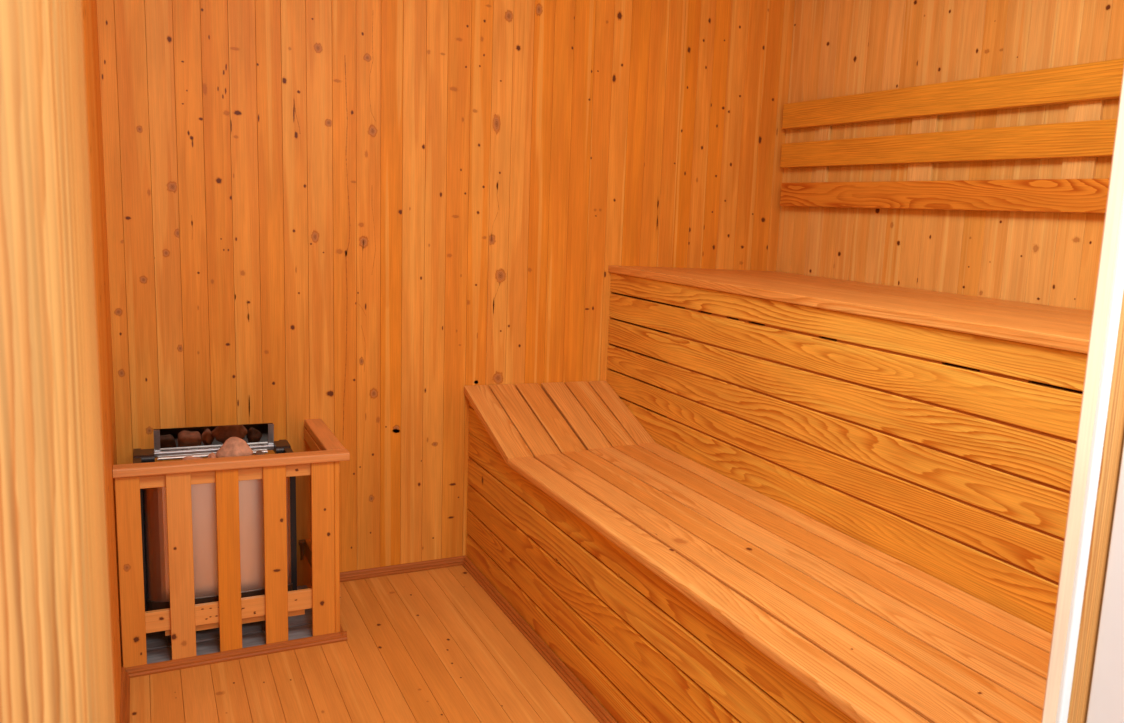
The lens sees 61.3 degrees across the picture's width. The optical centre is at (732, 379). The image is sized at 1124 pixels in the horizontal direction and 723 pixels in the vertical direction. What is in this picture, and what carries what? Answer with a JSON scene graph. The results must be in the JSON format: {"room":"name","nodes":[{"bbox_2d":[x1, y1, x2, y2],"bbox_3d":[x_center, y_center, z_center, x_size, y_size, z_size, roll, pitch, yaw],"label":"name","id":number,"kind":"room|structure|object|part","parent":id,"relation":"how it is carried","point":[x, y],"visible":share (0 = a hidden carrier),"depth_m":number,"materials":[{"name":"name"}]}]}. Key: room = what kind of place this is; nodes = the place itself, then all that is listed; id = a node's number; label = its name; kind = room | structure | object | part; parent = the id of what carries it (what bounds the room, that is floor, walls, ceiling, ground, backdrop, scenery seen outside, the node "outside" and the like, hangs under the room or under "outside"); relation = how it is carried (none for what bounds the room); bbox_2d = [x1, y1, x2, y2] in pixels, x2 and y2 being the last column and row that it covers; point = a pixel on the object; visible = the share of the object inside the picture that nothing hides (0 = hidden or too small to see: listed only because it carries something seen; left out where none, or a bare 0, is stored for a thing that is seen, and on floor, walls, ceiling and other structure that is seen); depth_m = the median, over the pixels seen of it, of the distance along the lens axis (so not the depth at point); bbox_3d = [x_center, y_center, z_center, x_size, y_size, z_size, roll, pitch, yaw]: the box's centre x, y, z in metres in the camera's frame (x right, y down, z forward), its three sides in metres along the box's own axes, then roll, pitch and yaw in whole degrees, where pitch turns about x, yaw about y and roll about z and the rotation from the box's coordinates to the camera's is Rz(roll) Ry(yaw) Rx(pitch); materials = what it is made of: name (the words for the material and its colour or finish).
{"room":"spa","nodes":[
{"label":"spa","id":0,"kind":"room"},
{"bbox_2d":[81,0,121,722],"bbox_3d":[-1.137,-0.225,1.600,0.030,2.511,2.990,-2,11,-32],"label":"wall","id":1,"kind":"structure","parent":0,"point":[89,7],"depth_m":2.29,"materials":[{"name":"brown wood"}]},
{"bbox_2d":[120,667,129,722],"bbox_3d":[-1.080,1.020,1.633,0.020,0.031,2.363,-2,11,-32],"label":"baseboard","id":2,"kind":"structure","parent":1,"relation":"attached to","point":[125,678],"depth_m":2.46,"materials":[{"name":"brown wood"}]},
{"bbox_2d":[122,565,599,722],"bbox_3d":[-0.181,0.960,2.546,2.543,0.030,3.176,-2,11,-32],"label":"floor","id":3,"kind":"structure","parent":0,"point":[427,646],"depth_m":2.70,"materials":[{"name":"brown wood"}]},
{"bbox_2d":[146,585,311,663],"bbox_3d":[-1.611,0.779,2.959,0.520,0.014,0.446,-2,11,-32],"label":"hearth","id":4,"kind":"object","parent":3,"relation":"on","point":[299,626],"visible":0.08,"depth_m":2.85,"materials":[{"name":"grey stone"}]},
{"bbox_2d":[133,423,296,646],"bbox_3d":[-1.603,0.466,2.883,0.424,0.629,0.290,-2,11,-32],"label":"heater","id":5,"kind":"object","parent":4,"relation":"on","point":[204,440],"visible":0.56,"depth_m":2.79,"materials":[{"name":"metal"}]},
{"bbox_2d":[181,456,202,459],"bbox_3d":[-1.633,0.262,2.804,0.067,0.059,0.064,-2,11,-32],"label":"stone","id":6,"kind":"object","parent":5,"relation":"on","point":[186,457],"visible":0.26,"depth_m":2.80,"materials":[{"name":"stone"}]},
{"bbox_2d":[207,453,216,457],"bbox_3d":[-1.589,0.253,2.829,0.036,0.060,0.067,-2,11,-32],"label":"stone","id":7,"kind":"object","parent":5,"relation":"on","point":[211,455],"visible":0.31,"depth_m":2.82,"materials":[{"name":"stone"}]},
{"bbox_3d":[-1.624,0.186,2.908,0.326,0.087,0.017,-2,11,-32],"label":"deflector plate","id":8,"kind":"part","parent":5,"relation":"part of","materials":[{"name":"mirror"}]},
{"bbox_3d":[-1.538,0.456,2.775,0.387,0.390,0.056,-1,10,-26],"label":"panel","id":9,"kind":"part","parent":5,"relation":"part of","materials":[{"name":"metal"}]},
{"bbox_2d":[215,437,252,457],"bbox_3d":[-1.543,0.223,2.875,0.098,0.099,0.077,3,9,-7],"label":"stone","id":10,"kind":"object","parent":5,"relation":"on","point":[233,446],"visible":0.6,"depth_m":2.85,"materials":[{"name":"stone"}]},
{"bbox_2d":[255,451,264,454],"bbox_3d":[-1.479,0.252,2.906,0.046,0.064,0.082,-2,11,-32],"label":"stone","id":11,"kind":"object","parent":5,"relation":"on","point":[257,452],"visible":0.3,"depth_m":2.89,"materials":[{"name":"brown stone"}]},
{"bbox_2d":[113,419,349,677],"bbox_3d":[-1.574,0.488,2.919,0.602,0.606,0.515,-2,11,-32],"label":"guard","id":12,"kind":"object","parent":3,"relation":"on","point":[184,617],"visible":1,"depth_m":2.71,"materials":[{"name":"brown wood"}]},
{"bbox_3d":[-1.452,0.273,2.693,0.576,0.041,0.016,-2,11,-32],"label":"rail","id":13,"kind":"part","parent":12,"relation":"part of","materials":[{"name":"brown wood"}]},
{"bbox_3d":[-1.477,0.683,2.760,0.579,0.060,0.016,-2,11,-32],"label":"rail","id":14,"kind":"part","parent":12,"relation":"part of","materials":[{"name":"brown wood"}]},
{"bbox_3d":[-1.436,0.240,2.687,0.601,0.026,0.056,-2,11,-32],"label":"cap rail","id":15,"kind":"part","parent":12,"relation":"part of","materials":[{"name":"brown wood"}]},
{"bbox_3d":[-1.489,0.725,2.784,0.370,0.018,0.016,-2,11,-32],"label":"rail","id":16,"kind":"part","parent":12,"relation":"part of","materials":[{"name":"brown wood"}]},
{"bbox_3d":[-1.591,0.775,2.955,0.593,0.026,0.496,-2,11,-32],"label":"floor moulding","id":17,"kind":"part","parent":12,"relation":"part of","materials":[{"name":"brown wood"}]},
{"bbox_3d":[-1.387,0.634,3.101,0.016,0.060,0.464,-2,11,-32],"label":"rail","id":18,"kind":"part","parent":12,"relation":"part of","materials":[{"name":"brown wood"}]},
{"bbox_3d":[-1.361,0.224,3.034,0.016,0.040,0.464,-2,11,-32],"label":"rail","id":19,"kind":"part","parent":12,"relation":"part of","materials":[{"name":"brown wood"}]},
{"bbox_3d":[-1.342,0.188,3.044,0.056,0.026,0.455,-2,11,-32],"label":"cap rail","id":20,"kind":"part","parent":12,"relation":"part of","materials":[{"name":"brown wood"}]},
{"bbox_3d":[-1.231,0.529,2.879,0.014,0.574,0.032,-2,11,-32],"label":"corner post","id":21,"kind":"part","parent":12,"relation":"part of","materials":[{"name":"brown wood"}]},
{"bbox_2d":[464,381,1051,722],"bbox_3d":[-0.028,0.599,2.529,0.588,0.704,2.865,-2,11,-32],"label":"bench","id":22,"kind":"object","parent":3,"relation":"on","point":[673,589],"visible":1,"depth_m":2.33,"materials":[{"name":"brown wood"}]},
{"bbox_2d":[462,556,616,722],"bbox_3d":[-0.286,0.942,2.428,0.020,0.031,2.860,-2,11,-32],"label":"baseboard","id":23,"kind":"structure","parent":22,"relation":"attached to","point":[599,712],"depth_m":2.90,"materials":[{"name":"brown wood"}]},
{"bbox_3d":[-0.248,0.625,2.388,0.020,0.671,2.858,-2,11,-32],"label":"panel","id":24,"kind":"part","parent":22,"relation":"part of","materials":[{"name":"brown wood"}]},
{"bbox_2d":[606,265,1092,633],"bbox_3d":[0.576,0.330,2.859,0.825,1.147,2.858,-2,11,-32],"label":"bench","id":25,"kind":"object","parent":3,"relation":"on","point":[936,432],"visible":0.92,"depth_m":2.44,"materials":[{"name":"brown wood"}]},
{"bbox_2d":[96,0,794,585],"bbox_3d":[-0.854,-0.523,3.508,2.540,2.500,0.030,-2,11,-32],"label":"wall","id":26,"kind":"structure","parent":0,"point":[354,216],"depth_m":3.31,"materials":[{"name":"brown wood"}]},
{"bbox_2d":[299,539,304,559],"bbox_3d":[-1.523,0.602,3.280,0.022,0.072,0.012,-2,11,-32],"label":"wall bracket","id":27,"kind":"object","parent":26,"relation":"attached to","point":[301,542],"visible":1,"depth_m":3.28,"materials":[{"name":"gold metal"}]},
{"bbox_2d":[340,555,465,581],"bbox_3d":[-1.255,0.711,3.471,0.522,0.031,0.020,-2,11,-32],"label":"baseboard","id":28,"kind":"structure","parent":26,"relation":"attached to","point":[452,561],"depth_m":3.47,"materials":[{"name":"brown wood"}]},
{"bbox_2d":[776,0,1123,310],"bbox_3d":[0.997,-0.315,2.957,0.030,2.500,2.990,-2,11,-32],"label":"wall","id":29,"kind":"structure","parent":0,"point":[840,47],"depth_m":3.27,"materials":[{"name":"brown wood"}]},
{"bbox_2d":[780,58,1123,213],"bbox_3d":[0.863,-0.780,3.067,0.046,0.434,2.376,-2,11,-32],"label":"backrest","id":30,"kind":"object","parent":29,"relation":"attached to","point":[1085,137],"visible":1,"depth_m":3.13,"materials":[{"name":"brown wood"}]},
{"bbox_2d":[1086,443,1123,722],"bbox_3d":[1.113,-0.036,1.285,1.647,2.500,0.122,-2,11,-32],"label":"wall","id":31,"kind":"structure","parent":0,"point":[1106,699],"depth_m":0.92,"materials":[{"name":"white paint"}]},
{"bbox_3d":[0.690,-0.035,1.099,2.561,2.508,0.055,-2,11,-32],"label":"wall","id":32,"kind":"structure","parent":0,"visible":0},
{"bbox_2d":[0,0,114,722],"bbox_3d":[-0.433,0.179,0.536,0.124,2.120,0.150,-2,11,-32],"label":"trim","id":33,"kind":"structure","parent":32,"relation":"attached to","point":[56,662],"depth_m":0.48,"materials":[{"name":"brown wood"}]},
{"bbox_2d":[1041,68,1123,722],"bbox_3d":[0.342,0.168,0.914,0.034,2.120,0.013,-2,11,-32],"label":"trim","id":34,"kind":"structure","parent":32,"relation":"attached to","point":[1110,277],"depth_m":0.89,"materials":[{"name":"white wood"}]},
{"bbox_2d":[1067,290,1123,722],"bbox_3d":[0.372,0.167,0.928,0.047,2.120,0.006,-2,11,-32],"label":"trim","id":35,"kind":"structure","parent":32,"relation":"attached to","point":[1114,430],"depth_m":0.92,"materials":[{"name":"brown wood"}]}
]}

